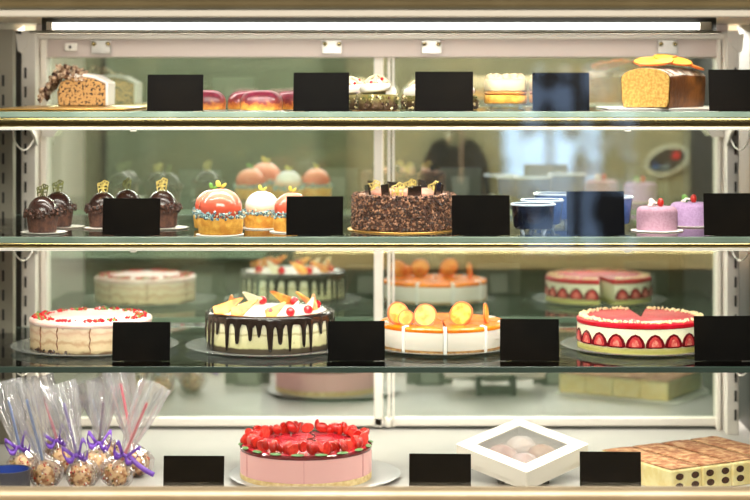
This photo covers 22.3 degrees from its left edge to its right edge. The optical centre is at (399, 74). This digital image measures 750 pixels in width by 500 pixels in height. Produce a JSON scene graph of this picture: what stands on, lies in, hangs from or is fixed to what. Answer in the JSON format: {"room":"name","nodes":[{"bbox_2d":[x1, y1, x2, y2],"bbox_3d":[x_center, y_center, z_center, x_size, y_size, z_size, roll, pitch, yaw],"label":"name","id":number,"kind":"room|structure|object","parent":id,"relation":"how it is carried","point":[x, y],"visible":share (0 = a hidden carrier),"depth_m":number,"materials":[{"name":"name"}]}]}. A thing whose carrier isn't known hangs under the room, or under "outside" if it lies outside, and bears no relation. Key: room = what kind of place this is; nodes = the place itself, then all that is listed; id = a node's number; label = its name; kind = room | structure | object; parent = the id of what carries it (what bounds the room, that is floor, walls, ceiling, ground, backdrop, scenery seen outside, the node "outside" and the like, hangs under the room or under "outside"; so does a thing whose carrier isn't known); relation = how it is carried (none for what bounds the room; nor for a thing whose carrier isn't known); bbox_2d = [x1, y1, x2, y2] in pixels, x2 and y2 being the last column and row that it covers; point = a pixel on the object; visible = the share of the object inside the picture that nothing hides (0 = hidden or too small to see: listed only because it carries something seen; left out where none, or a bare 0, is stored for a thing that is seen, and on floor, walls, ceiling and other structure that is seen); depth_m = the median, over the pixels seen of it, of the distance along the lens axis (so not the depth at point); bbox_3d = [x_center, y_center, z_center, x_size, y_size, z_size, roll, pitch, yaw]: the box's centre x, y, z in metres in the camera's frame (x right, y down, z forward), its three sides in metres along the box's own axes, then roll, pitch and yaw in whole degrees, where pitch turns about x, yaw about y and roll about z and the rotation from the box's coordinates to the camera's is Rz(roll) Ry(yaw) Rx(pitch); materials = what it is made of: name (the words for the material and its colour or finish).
{"room":"food shop","nodes":[
{"label":"food shop","id":0,"kind":"room"},
{"bbox_2d":[24,25,737,183],"bbox_3d":[0.000,0.300,5.250,5.200,2.800,0.100,0,0,0],"label":"wall","id":1,"kind":"structure","parent":0,"point":[26,27],"depth_m":5.20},
{"bbox_3d":[0.000,1.725,0.500,6.400,0.050,9.800,0,0,0],"label":"floor","id":2,"kind":"structure","parent":0,"visible":0},
{"bbox_2d":[0,0,749,499],"bbox_3d":[-0.040,0.762,3.525,1.550,1.875,0.990,0,0,0],"label":"display case","id":3,"kind":"object","parent":2,"relation":"on","point":[24,55],"depth_m":3.82,"materials":[{"name":"beige paint"}]},
{"bbox_2d":[0,464,30,485],"bbox_3d":[-0.681,0.706,3.300,0.079,0.045,0.079,0,0,0],"label":"pot","id":4,"kind":"object","parent":3,"relation":"on","point":[10,474],"visible":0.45,"depth_m":3.28,"materials":[{"name":"blue"}]},
{"bbox_2d":[4,400,37,478],"bbox_3d":[-0.694,0.637,3.418,0.095,0.187,0.057,0,0,0],"label":"cake pop","id":5,"kind":"object","parent":3,"relation":"on","point":[23,457],"visible":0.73,"depth_m":3.41,"materials":[{"name":"white food"}]},
{"bbox_2d":[25,399,60,485],"bbox_3d":[-0.647,0.629,3.348,0.107,0.202,0.054,0,0,0],"label":"cake pop","id":6,"kind":"object","parent":3,"relation":"on","point":[45,472],"visible":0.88,"depth_m":3.34,"materials":[{"name":"white food"}]},
{"bbox_2d":[44,423,70,459],"bbox_3d":[-0.622,0.658,3.559,0.095,0.146,0.054,0,0,-14],"label":"cake pop","id":7,"kind":"object","parent":3,"relation":"on","point":[47,451],"visible":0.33,"depth_m":3.54,"materials":[{"name":"white food"}]},
{"bbox_2d":[42,396,76,473],"bbox_3d":[-0.639,0.639,3.486,0.109,0.186,0.053,0,0,25],"label":"cake pop","id":8,"kind":"object","parent":3,"relation":"on","point":[56,454],"visible":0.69,"depth_m":3.47,"materials":[{"name":"white food"}]},
{"bbox_2d":[61,403,96,485],"bbox_3d":[-0.580,0.633,3.349,0.108,0.196,0.052,0,0,24],"label":"cake pop","id":9,"kind":"object","parent":3,"relation":"on","point":[82,472],"visible":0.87,"depth_m":3.33,"materials":[{"name":"white food"}]},
{"bbox_2d":[85,402,111,476],"bbox_3d":[-0.544,0.643,3.449,0.062,0.174,0.065,0,0,28],"label":"cake pop","id":10,"kind":"object","parent":3,"relation":"on","point":[98,457],"visible":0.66,"depth_m":3.44,"materials":[{"name":"white food"}]},
{"bbox_2d":[92,399,121,459],"bbox_3d":[-0.560,0.645,3.525,0.098,0.172,0.053,0,0,0],"label":"cake pop","id":11,"kind":"object","parent":3,"relation":"on","point":[112,444],"visible":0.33,"depth_m":3.52,"materials":[{"name":"white food"}]},
{"bbox_2d":[102,403,154,485],"bbox_3d":[-0.468,0.633,3.355,0.127,0.197,0.053,0,0,0],"label":"cake pop","id":12,"kind":"object","parent":3,"relation":"on","point":[117,472],"visible":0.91,"depth_m":3.34,"materials":[{"name":"white food"}]},
{"bbox_2d":[119,383,150,476],"bbox_3d":[-0.496,0.625,3.449,0.101,0.212,0.054,0,0,0],"label":"cake pop","id":13,"kind":"object","parent":3,"relation":"on","point":[142,458],"visible":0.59,"depth_m":3.44,"materials":[{"name":"white food"}]},
{"bbox_2d":[163,456,223,485],"bbox_3d":[-0.362,0.699,3.340,0.107,0.060,0.025,0,0,1],"label":"price card","id":14,"kind":"object","parent":3,"relation":"on","point":[177,470],"visible":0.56,"depth_m":3.33,"materials":[{"name":"grey plastic"}]},
{"bbox_2d":[48,58,382,426],"bbox_3d":[-0.381,0.343,3.924,0.692,0.767,0.020,0,0,0],"label":"sliding door","id":15,"kind":"structure","parent":3,"relation":"attached to","point":[177,288],"depth_m":3.92,"materials":[{"name":"beige paint"}]},
{"bbox_2d":[238,419,372,485],"bbox_3d":[-0.170,0.682,3.430,0.244,0.087,0.241,0,0,14],"label":"cheesecake","id":16,"kind":"object","parent":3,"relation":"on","point":[290,453],"visible":0.99,"depth_m":3.35,"materials":[{"name":"pink"}]},
{"bbox_2d":[229,460,400,485],"bbox_3d":[-0.154,0.724,3.440,0.310,0.009,0.310,0,0,0],"label":"cake plate","id":17,"kind":"object","parent":3,"relation":"on","point":[382,473],"visible":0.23,"depth_m":3.43,"materials":[{"name":"white glazed porcelain"}]},
{"bbox_2d":[29,18,719,33],"bbox_3d":[-0.042,-0.088,3.242,1.169,0.034,0.056,0,0,0],"label":"lamp","id":18,"kind":"object","parent":3,"relation":"attached to","point":[49,25],"visible":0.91,"depth_m":3.22,"materials":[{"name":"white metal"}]},
{"bbox_2d":[0,106,749,131],"bbox_3d":[-0.040,0.081,3.582,1.504,0.036,0.526,0,0,0],"label":"glass shelf","id":19,"kind":"object","parent":3,"relation":"attached to","point":[483,117],"visible":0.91,"depth_m":3.32,"materials":[{"name":"clear glass"}]},
{"bbox_2d":[0,105,146,109],"bbox_3d":[-0.614,0.062,3.620,0.236,0.003,0.400,0,0,0],"label":"cake board","id":20,"kind":"object","parent":19,"relation":"on","point":[34,107],"visible":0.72,"depth_m":3.55,"materials":[{"name":"gold metal"}]},
{"bbox_2d":[37,64,114,105],"bbox_3d":[-0.635,0.019,3.718,0.140,0.083,0.110,0,0,0],"label":"cake","id":21,"kind":"object","parent":20,"relation":"on","point":[80,87],"visible":1,"depth_m":3.68,"materials":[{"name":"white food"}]},
{"bbox_2d":[147,75,202,110],"bbox_3d":[-0.395,0.032,3.348,0.098,0.065,0.026,0,0,0],"label":"price card","id":22,"kind":"object","parent":19,"relation":"on","point":[164,92],"visible":0.99,"depth_m":3.34,"materials":[{"name":"grey plastic"}]},
{"bbox_2d":[203,90,225,109],"bbox_3d":[-0.354,0.045,3.450,0.082,0.037,0.062,0,0,-6],"label":"bun","id":23,"kind":"object","parent":19,"relation":"on","point":[212,99],"visible":0.51,"depth_m":3.43,"materials":[{"name":"food"}]},
{"bbox_2d":[227,91,247,109],"bbox_3d":[-0.282,0.046,3.475,0.058,0.035,0.078,0,0,38],"label":"bun","id":24,"kind":"object","parent":19,"relation":"on","point":[233,103],"visible":0.42,"depth_m":3.45,"materials":[{"name":"food"}]},
{"bbox_2d":[239,90,283,110],"bbox_3d":[-0.248,0.045,3.400,0.082,0.037,0.062,0,0,0],"label":"bun","id":25,"kind":"object","parent":19,"relation":"on","point":[254,100],"visible":1,"depth_m":3.38,"materials":[{"name":"food"}]},
{"bbox_2d":[279,91,292,109],"bbox_3d":[-0.193,0.046,3.460,0.078,0.035,0.058,0,0,29],"label":"bun","id":26,"kind":"object","parent":19,"relation":"on","point":[287,96],"visible":0.26,"depth_m":3.44,"materials":[{"name":"food"}]},
{"bbox_2d":[293,73,348,110],"bbox_3d":[-0.138,0.030,3.348,0.098,0.068,0.027,0,0,3],"label":"price card","id":27,"kind":"object","parent":19,"relation":"on","point":[311,91],"visible":0.99,"depth_m":3.34,"materials":[{"name":"grey plastic"}]},
{"bbox_2d":[349,76,362,109],"bbox_3d":[-0.090,0.033,3.500,0.076,0.063,0.077,0,0,33],"label":"cake","id":28,"kind":"object","parent":19,"relation":"on","point":[355,83],"visible":0.41,"depth_m":3.48,"materials":[{"name":"white food"}]},
{"bbox_2d":[0,127,749,129],"bbox_3d":[-0.040,0.093,3.325,1.504,0.005,0.013,0,0,0],"label":"light","id":29,"kind":"object","parent":19,"relation":"on","point":[1,128],"depth_m":3.32,"materials":[{"name":"beige paint"}]},
{"bbox_2d":[400,80,414,109],"bbox_3d":[0.037,0.035,3.470,0.070,0.058,0.072,0,0,-25],"label":"cake","id":30,"kind":"object","parent":19,"relation":"on","point":[408,99],"visible":0.23,"depth_m":3.45,"materials":[{"name":"white food"}]},
{"bbox_2d":[415,72,472,110],"bbox_3d":[0.078,0.029,3.349,0.102,0.070,0.028,0,0,2],"label":"price card","id":31,"kind":"object","parent":19,"relation":"on","point":[434,91],"visible":0.99,"depth_m":3.34,"materials":[{"name":"grey plastic"}]},
{"bbox_2d":[473,87,478,108],"bbox_3d":[0.110,0.035,3.501,0.073,0.059,0.072,0,0,8],"label":"cake","id":32,"kind":"object","parent":19,"relation":"on","point":[475,98],"visible":0.05,"depth_m":3.48,"materials":[{"name":"white food"}]},
{"bbox_2d":[484,73,526,103],"bbox_3d":[0.189,0.031,3.400,0.082,0.070,0.070,0,0,0],"label":"sponge","id":33,"kind":"object","parent":19,"relation":"on","point":[506,88],"visible":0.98,"depth_m":3.37,"materials":[{"name":"yellow food"}]},
{"bbox_2d":[529,75,531,102],"bbox_3d":[0.275,0.031,3.460,0.082,0.070,0.070,0,0,-9],"label":"sponge","id":34,"kind":"object","parent":19,"relation":"on","point":[530,80],"visible":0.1,"depth_m":3.46,"materials":[{"name":"brown"}]},
{"bbox_2d":[532,73,589,110],"bbox_3d":[0.283,0.030,3.349,0.100,0.068,0.027,0,0,0],"label":"price card","id":35,"kind":"object","parent":19,"relation":"on","point":[550,91],"visible":1,"depth_m":3.34,"materials":[{"name":"grey"}]},
{"bbox_2d":[596,106,708,109],"bbox_3d":[0.493,0.062,3.600,0.220,0.003,0.220,0,0,0],"label":"cake board","id":36,"kind":"object","parent":19,"relation":"on","point":[602,107],"visible":0.7,"depth_m":3.49,"materials":[{"name":"white paper"}]},
{"bbox_2d":[621,54,705,107],"bbox_3d":[0.497,0.011,3.569,0.115,0.100,0.166,0,0,32],"label":"cake","id":37,"kind":"object","parent":36,"relation":"on","point":[658,86],"visible":1,"depth_m":3.51,"materials":[{"name":"orange food"}]},
{"bbox_2d":[708,70,749,110],"bbox_3d":[0.593,0.027,3.349,0.102,0.073,0.029,0,0,-2],"label":"price card","id":38,"kind":"object","parent":19,"relation":"on","point":[729,90],"visible":0.99,"depth_m":3.34,"materials":[{"name":"grey plastic"}]},
{"bbox_3d":[-0.043,0.064,3.420,0.086,0.001,0.086,0,0,0],"label":"cake board","id":39,"kind":"object","parent":19,"relation":"on","visible":0},
{"bbox_2d":[354,74,398,110],"bbox_3d":[-0.042,0.032,3.399,0.081,0.066,0.080,0,0,0],"label":"cake","id":40,"kind":"object","parent":39,"relation":"on","point":[377,94],"visible":1,"depth_m":3.38,"materials":[{"name":"white food"}]},
{"bbox_2d":[0,327,749,372],"bbox_3d":[-0.040,0.515,3.583,1.504,0.012,0.525,0,0,0],"label":"glass shelf","id":41,"kind":"object","parent":3,"relation":"attached to","point":[189,352],"visible":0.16,"depth_m":3.42,"materials":[{"name":"grey"}]},
{"bbox_2d":[112,322,170,360],"bbox_3d":[-0.461,0.475,3.396,0.103,0.069,0.027,0,0,1],"label":"price card","id":42,"kind":"object","parent":41,"relation":"on","point":[131,341],"visible":1,"depth_m":3.39,"materials":[{"name":"grey"}]},
{"bbox_2d":[328,321,384,361],"bbox_3d":[-0.078,0.474,3.396,0.102,0.071,0.028,0,0,-3],"label":"price card","id":43,"kind":"object","parent":41,"relation":"on","point":[347,340],"visible":1,"depth_m":3.39,"materials":[{"name":"grey"}]},
{"bbox_2d":[500,319,558,361],"bbox_3d":[0.231,0.473,3.396,0.105,0.074,0.029,0,0,3],"label":"price card","id":44,"kind":"object","parent":41,"relation":"on","point":[520,339],"visible":1,"depth_m":3.39,"materials":[{"name":"grey"}]},
{"bbox_2d":[694,316,749,361],"bbox_3d":[0.577,0.470,3.397,0.105,0.080,0.030,0,0,-2],"label":"price card","id":45,"kind":"object","parent":41,"relation":"on","point":[716,338],"visible":1,"depth_m":3.39,"materials":[{"name":"grey"}]},
{"bbox_3d":[0.451,0.505,3.545,0.304,0.009,0.304,0,0,0],"label":"cake plate","id":46,"kind":"object","parent":41,"relation":"on","visible":0},
{"bbox_2d":[576,305,703,355],"bbox_3d":[0.449,0.474,3.545,0.241,0.064,0.241,0,0,0],"label":"cake","id":47,"kind":"object","parent":46,"relation":"on","point":[620,331],"visible":0.89,"depth_m":3.45,"materials":[{"name":"red food"}]},
{"bbox_3d":[-0.243,0.505,3.545,0.314,0.009,0.314,0,0,0],"label":"cake plate","id":48,"kind":"object","parent":41,"relation":"on","visible":0},
{"bbox_2d":[205,291,334,354],"bbox_3d":[-0.242,0.458,3.545,0.243,0.097,0.242,0,0,0],"label":"cake","id":49,"kind":"object","parent":48,"relation":"on","point":[256,326],"visible":0.98,"depth_m":3.45,"materials":[{"name":"white food"}]},
{"bbox_3d":[-0.569,0.505,3.545,0.310,0.009,0.310,0,0,0],"label":"cake plate","id":50,"kind":"object","parent":41,"relation":"on","visible":0},
{"bbox_2d":[29,306,152,355],"bbox_3d":[-0.577,0.475,3.545,0.229,0.068,0.229,0,0,0],"label":"cake","id":51,"kind":"object","parent":50,"relation":"on","point":[72,331],"visible":0.87,"depth_m":3.45,"materials":[{"name":"white food"}]},
{"bbox_2d":[0,215,749,252],"bbox_3d":[-0.040,0.296,3.582,1.504,0.028,0.526,0,0,0],"label":"glass shelf","id":52,"kind":"object","parent":3,"relation":"attached to","point":[12,238],"visible":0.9,"depth_m":3.32,"materials":[{"name":"clear glass"}]},
{"bbox_2d":[21,230,67,233],"bbox_3d":[-0.638,0.281,3.405,0.083,0.002,0.083,0,0,0],"label":"doily","id":53,"kind":"object","parent":52,"relation":"on","point":[57,231],"visible":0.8,"depth_m":3.40,"materials":[{"name":"white paper"}]},
{"bbox_2d":[23,184,62,232],"bbox_3d":[-0.639,0.237,3.400,0.072,0.086,0.072,0,0,0],"label":"cupcake","id":54,"kind":"object","parent":53,"relation":"on","point":[42,213],"visible":1,"depth_m":3.38,"materials":[{"name":"black food"}]},
{"bbox_2d":[27,213,57,232],"bbox_3d":[-0.640,0.264,3.400,0.058,0.033,0.058,0,0,0],"label":"cup","id":55,"kind":"object","parent":54,"relation":"on","point":[37,222],"depth_m":3.38,"materials":[{"name":"brown food"}]},
{"bbox_2d":[57,224,83,227],"bbox_3d":[-0.621,0.281,3.530,0.071,0.002,0.071,0,0,0],"label":"doily","id":56,"kind":"object","parent":52,"relation":"on","point":[72,225],"visible":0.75,"depth_m":3.53,"materials":[{"name":"white paper"}]},
{"bbox_2d":[47,179,76,226],"bbox_3d":[-0.635,0.237,3.530,0.072,0.086,0.072,0,0,-23],"label":"cupcake","id":57,"kind":"object","parent":56,"relation":"on","point":[62,200],"visible":0.65,"depth_m":3.51,"materials":[{"name":"black food"}]},
{"bbox_2d":[57,209,72,226],"bbox_3d":[-0.635,0.264,3.530,0.058,0.033,0.058,0,0,-23],"label":"cup","id":58,"kind":"object","parent":57,"relation":"on","point":[65,220],"depth_m":3.51,"materials":[{"name":"brown food"}]},
{"bbox_2d":[83,226,101,229],"bbox_3d":[-0.545,0.281,3.500,0.075,0.002,0.075,0,0,0],"label":"doily","id":59,"kind":"object","parent":52,"relation":"on","point":[89,227],"visible":0.43,"depth_m":3.49,"materials":[{"name":"white paper"}]},
{"bbox_2d":[84,180,113,226],"bbox_3d":[-0.551,0.237,3.519,0.070,0.086,0.072,0,0,0],"label":"cupcake","id":60,"kind":"object","parent":59,"relation":"on","point":[94,208],"visible":0.54,"depth_m":3.50,"materials":[{"name":"black food"}]},
{"bbox_2d":[88,209,102,226],"bbox_3d":[-0.550,0.264,3.520,0.058,0.033,0.058,0,0,0],"label":"cup","id":61,"kind":"object","parent":60,"relation":"on","point":[95,216],"depth_m":3.50,"materials":[{"name":"brown food"}]},
{"bbox_2d":[114,178,139,197],"bbox_3d":[-0.517,0.237,3.600,0.072,0.086,0.072,0,0,38],"label":"cupcake","id":62,"kind":"object","parent":52,"relation":"on","point":[127,193],"visible":0.2,"depth_m":3.59,"materials":[{"name":"black food"}]},
{"bbox_2d":[102,198,160,235],"bbox_3d":[-0.473,0.250,3.355,0.102,0.065,0.026,0,0,2],"label":"price card","id":63,"kind":"object","parent":52,"relation":"on","point":[121,216],"visible":1,"depth_m":3.35,"materials":[{"name":"grey plastic"}]},
{"bbox_2d":[160,225,187,229],"bbox_3d":[-0.432,0.281,3.505,0.085,0.002,0.085,0,0,0],"label":"doily","id":64,"kind":"object","parent":52,"relation":"on","point":[177,226],"visible":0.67,"depth_m":3.49,"materials":[{"name":"white paper"}]},
{"bbox_2d":[149,177,182,227],"bbox_3d":[-0.440,0.235,3.509,0.074,0.092,0.077,0,0,-29],"label":"cupcake","id":65,"kind":"object","parent":64,"relation":"on","point":[169,207],"visible":0.56,"depth_m":3.49,"materials":[{"name":"black food"}]},
{"bbox_2d":[160,208,177,227],"bbox_3d":[-0.440,0.263,3.510,0.061,0.035,0.061,0,0,-29],"label":"cup","id":66,"kind":"object","parent":65,"relation":"on","point":[168,216],"depth_m":3.49,"materials":[{"name":"brown food"}]},
{"bbox_2d":[192,183,216,228],"bbox_3d":[-0.343,0.239,3.490,0.079,0.083,0.079,0,0,0],"label":"cupcake","id":67,"kind":"object","parent":52,"relation":"on","point":[211,186],"visible":0.18,"depth_m":3.48,"materials":[{"name":"food"}]},
{"bbox_2d":[193,215,197,228],"bbox_3d":[-0.344,0.267,3.490,0.072,0.026,0.072,0,0,0],"label":"cup","id":68,"kind":"object","parent":67,"relation":"on","point":[195,220],"depth_m":3.47,"materials":[{"name":"orange food"}]},
{"bbox_2d":[196,233,243,236],"bbox_3d":[-0.319,0.282,3.365,0.085,0.001,0.085,0,0,0],"label":"card","id":69,"kind":"object","parent":52,"relation":"on","point":[198,234],"visible":0.53,"depth_m":3.33,"materials":[{"name":"white paper"}]},
{"bbox_2d":[195,180,245,234],"bbox_3d":[-0.318,0.233,3.365,0.090,0.094,0.089,0,0,0],"label":"cupcake","id":70,"kind":"object","parent":69,"relation":"on","point":[220,212],"visible":1,"depth_m":3.33,"materials":[{"name":"food"}]},
{"bbox_2d":[197,217,243,234],"bbox_3d":[-0.318,0.266,3.365,0.081,0.030,0.081,0,0,0],"label":"cup","id":71,"kind":"object","parent":70,"relation":"on","point":[206,225],"depth_m":3.33,"materials":[{"name":"orange food"}]},
{"bbox_2d":[243,227,273,229],"bbox_3d":[-0.255,0.282,3.505,0.074,0.001,0.074,0,0,0],"label":"card","id":72,"kind":"object","parent":52,"relation":"on","point":[243,227],"visible":0.56,"depth_m":3.48,"materials":[{"name":"white paper"}]},
{"bbox_2d":[243,185,276,227],"bbox_3d":[-0.254,0.241,3.510,0.074,0.078,0.076,0,0,0],"label":"cupcake","id":73,"kind":"object","parent":72,"relation":"on","point":[258,206],"visible":0.75,"depth_m":3.48,"materials":[{"name":"food"}]},
{"bbox_2d":[244,214,272,227],"bbox_3d":[-0.255,0.268,3.510,0.068,0.025,0.068,0,0,0],"label":"cup","id":74,"kind":"object","parent":73,"relation":"on","point":[251,220],"depth_m":3.48,"materials":[{"name":"orange food"}]},
{"bbox_2d":[269,230,285,232],"bbox_3d":[-0.197,0.282,3.430,0.078,0.001,0.078,0,0,0],"label":"card","id":75,"kind":"object","parent":52,"relation":"on","point":[272,231],"visible":0.24,"depth_m":3.41,"materials":[{"name":"white paper"}]},
{"bbox_2d":[270,186,302,231],"bbox_3d":[-0.195,0.240,3.430,0.078,0.081,0.077,0,0,-34],"label":"cupcake","id":76,"kind":"object","parent":75,"relation":"on","point":[279,213],"visible":0.44,"depth_m":3.41,"materials":[{"name":"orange food"}]},
{"bbox_2d":[273,217,285,231],"bbox_3d":[-0.195,0.268,3.430,0.070,0.026,0.070,0,0,-34],"label":"cup","id":77,"kind":"object","parent":76,"relation":"on","point":[279,223],"depth_m":3.40,"materials":[{"name":"orange food"}]},
{"bbox_2d":[286,196,342,235],"bbox_3d":[-0.150,0.248,3.356,0.100,0.069,0.027,0,0,2],"label":"price card","id":78,"kind":"object","parent":52,"relation":"on","point":[305,215],"visible":1,"depth_m":3.35,"materials":[{"name":"grey plastic"}]},
{"bbox_2d":[0,248,749,250],"bbox_3d":[-0.040,0.305,3.325,1.504,0.005,0.013,0,0,0],"label":"light","id":79,"kind":"object","parent":52,"relation":"on","point":[1,249],"depth_m":3.32,"materials":[{"name":"beige paint"}]},
{"bbox_2d":[347,227,451,233],"bbox_3d":[0.007,0.282,3.485,0.208,0.002,0.208,0,0,0],"label":"cake board","id":80,"kind":"object","parent":52,"relation":"on","point":[348,228],"visible":0.26,"depth_m":3.40,"materials":[{"name":"gold metal"}]},
{"bbox_2d":[350,178,456,232],"bbox_3d":[0.007,0.238,3.485,0.197,0.091,0.198,0,0,0],"label":"cake","id":81,"kind":"object","parent":80,"relation":"on","point":[392,207],"visible":0.94,"depth_m":3.41,"materials":[{"name":"black food"}]},
{"bbox_2d":[452,195,509,235],"bbox_3d":[0.142,0.247,3.356,0.102,0.071,0.028,0,0,-1],"label":"price card","id":82,"kind":"object","parent":52,"relation":"on","point":[472,215],"visible":1,"depth_m":3.35,"materials":[{"name":"grey plastic"}]},
{"bbox_2d":[510,202,555,234],"bbox_3d":[0.237,0.256,3.385,0.082,0.056,0.074,0,0,0],"label":"tub","id":83,"kind":"object","parent":52,"relation":"on","point":[526,215],"visible":1,"depth_m":3.36,"materials":[{"name":"blue plastic"}]},
{"bbox_2d":[520,198,563,229],"bbox_3d":[0.261,0.256,3.490,0.082,0.056,0.074,0,0,0],"label":"tub","id":84,"kind":"object","parent":52,"relation":"on","point":[559,202],"visible":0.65,"depth_m":3.47,"materials":[{"name":"blue plastic"}]},
{"bbox_2d":[533,191,566,224],"bbox_3d":[0.296,0.254,3.610,0.089,0.060,0.080,0,0,0],"label":"tub","id":85,"kind":"object","parent":52,"relation":"on","point":[561,195],"visible":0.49,"depth_m":3.58,"materials":[{"name":"blue plastic"}]},
{"bbox_2d":[566,191,624,235],"bbox_3d":[0.344,0.244,3.357,0.102,0.078,0.030,0,0,-3],"label":"price card","id":86,"kind":"object","parent":52,"relation":"on","point":[589,213],"visible":1,"depth_m":3.35,"materials":[{"name":"grey plastic"}]},
{"bbox_2d":[624,195,633,223],"bbox_3d":[0.384,0.253,3.490,0.092,0.062,0.083,0,0,0],"label":"tub","id":87,"kind":"object","parent":52,"relation":"on","point":[627,198],"visible":0.17,"depth_m":3.47,"materials":[{"name":"blue plastic"}]},
{"bbox_2d":[631,229,682,232],"bbox_3d":[0.467,0.282,3.450,0.097,0.002,0.097,0,0,0],"label":"card","id":88,"kind":"object","parent":52,"relation":"on","point":[636,230],"visible":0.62,"depth_m":3.41,"materials":[{"name":"white paper"}]},
{"bbox_2d":[636,198,677,230],"bbox_3d":[0.467,0.252,3.450,0.074,0.058,0.074,0,0,0],"label":"cake","id":89,"kind":"object","parent":88,"relation":"on","point":[651,217],"visible":1,"depth_m":3.42,"materials":[{"name":"pink food"}]},
{"bbox_2d":[678,226,703,227],"bbox_3d":[0.543,0.282,3.560,0.097,0.002,0.097,0,0,0],"label":"card","id":90,"kind":"object","parent":52,"relation":"on","point":[678,226],"visible":0.19,"depth_m":3.52,"materials":[{"name":"white paper"}]},
{"bbox_2d":[670,194,703,225],"bbox_3d":[0.543,0.252,3.560,0.074,0.058,0.074,0,0,0],"label":"cake","id":91,"kind":"object","parent":90,"relation":"on","point":[690,213],"visible":0.82,"depth_m":3.53,"materials":[{"name":"food"}]},
{"bbox_2d":[703,193,749,235],"bbox_3d":[0.586,0.246,3.356,0.102,0.074,0.029,0,0,0],"label":"price card","id":92,"kind":"object","parent":52,"relation":"on","point":[725,214],"visible":1,"depth_m":3.35,"materials":[{"name":"grey plastic"}]},
{"bbox_2d":[409,453,470,485],"bbox_3d":[0.070,0.697,3.340,0.109,0.064,0.026,0,0,2],"label":"price card","id":93,"kind":"object","parent":3,"relation":"on","point":[424,469],"visible":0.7,"depth_m":3.33,"materials":[{"name":"grey plastic"}]},
{"bbox_2d":[456,418,587,485],"bbox_3d":[0.220,0.682,3.425,0.176,0.088,0.171,0,0,44],"label":"box","id":94,"kind":"object","parent":3,"relation":"on","point":[565,457],"visible":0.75,"depth_m":3.39,"materials":[{"name":"beige cardboard"}]},
{"bbox_2d":[489,444,516,457],"bbox_3d":[0.183,0.683,3.426,0.054,0.029,0.051,0,0,7],"label":"pastry","id":95,"kind":"object","parent":94,"relation":"in","point":[505,450],"visible":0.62,"depth_m":3.42,"materials":[{"name":"pink food"}]},
{"bbox_2d":[507,436,535,452],"bbox_3d":[0.221,0.675,3.462,0.051,0.030,0.051,0,0,-9],"label":"pastry","id":96,"kind":"object","parent":94,"relation":"in","point":[520,444],"visible":0.81,"depth_m":3.45,"materials":[{"name":"beige food"}]},
{"bbox_2d":[512,453,536,463],"bbox_3d":[0.220,0.690,3.390,0.051,0.031,0.052,0,0,21],"label":"pastry","id":97,"kind":"object","parent":94,"relation":"in","point":[524,458],"visible":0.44,"depth_m":3.38,"materials":[{"name":"food"}]},
{"bbox_2d":[528,444,554,457],"bbox_3d":[0.258,0.683,3.427,0.051,0.030,0.051,0,0,43],"label":"pastry","id":98,"kind":"object","parent":94,"relation":"in","point":[539,450],"visible":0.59,"depth_m":3.41,"materials":[{"name":"food"}]},
{"bbox_2d":[497,479,548,483],"bbox_3d":[0.220,0.706,3.445,0.092,0.045,0.120,0,0,0],"label":"stand","id":99,"kind":"object","parent":3,"relation":"on","point":[498,481],"visible":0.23,"depth_m":3.38,"materials":[{"name":"black metal"}]},
{"bbox_2d":[383,58,715,426],"bbox_3d":[0.310,0.343,3.920,0.688,0.768,0.032,0,0,0],"label":"sliding door","id":100,"kind":"structure","parent":3,"relation":"attached to","point":[668,165],"depth_m":3.92,"materials":[{"name":"beige paint"}]},
{"bbox_2d":[580,451,640,485],"bbox_3d":[0.369,0.695,3.340,0.107,0.067,0.027,0,0,2],"label":"price card","id":101,"kind":"object","parent":3,"relation":"on","point":[596,468],"visible":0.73,"depth_m":3.33,"materials":[{"name":"grey plastic"}]},
{"bbox_3d":[0.542,0.728,3.453,0.308,0.002,0.231,0,0,-30],"label":"cake board","id":102,"kind":"object","parent":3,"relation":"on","visible":0},
{"bbox_2d":[602,436,749,485],"bbox_3d":[0.535,0.704,3.442,0.268,0.045,0.209,0,0,-30],"label":"tiramisu","id":103,"kind":"object","parent":102,"relation":"on","point":[710,460],"visible":0.9,"depth_m":3.37,"materials":[{"name":"beige food"}]},
{"bbox_3d":[0.078,0.505,3.545,0.276,0.009,0.276,0,0,0],"label":"cake plate","id":104,"kind":"object","parent":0,"visible":0},
{"bbox_2d":[380,301,501,354],"bbox_3d":[0.079,0.461,3.544,0.236,0.090,0.238,0,0,0],"label":"cheesecake","id":105,"kind":"object","parent":104,"relation":"on","point":[459,331],"visible":0.9,"depth_m":3.47,"materials":[{"name":"beige food"}]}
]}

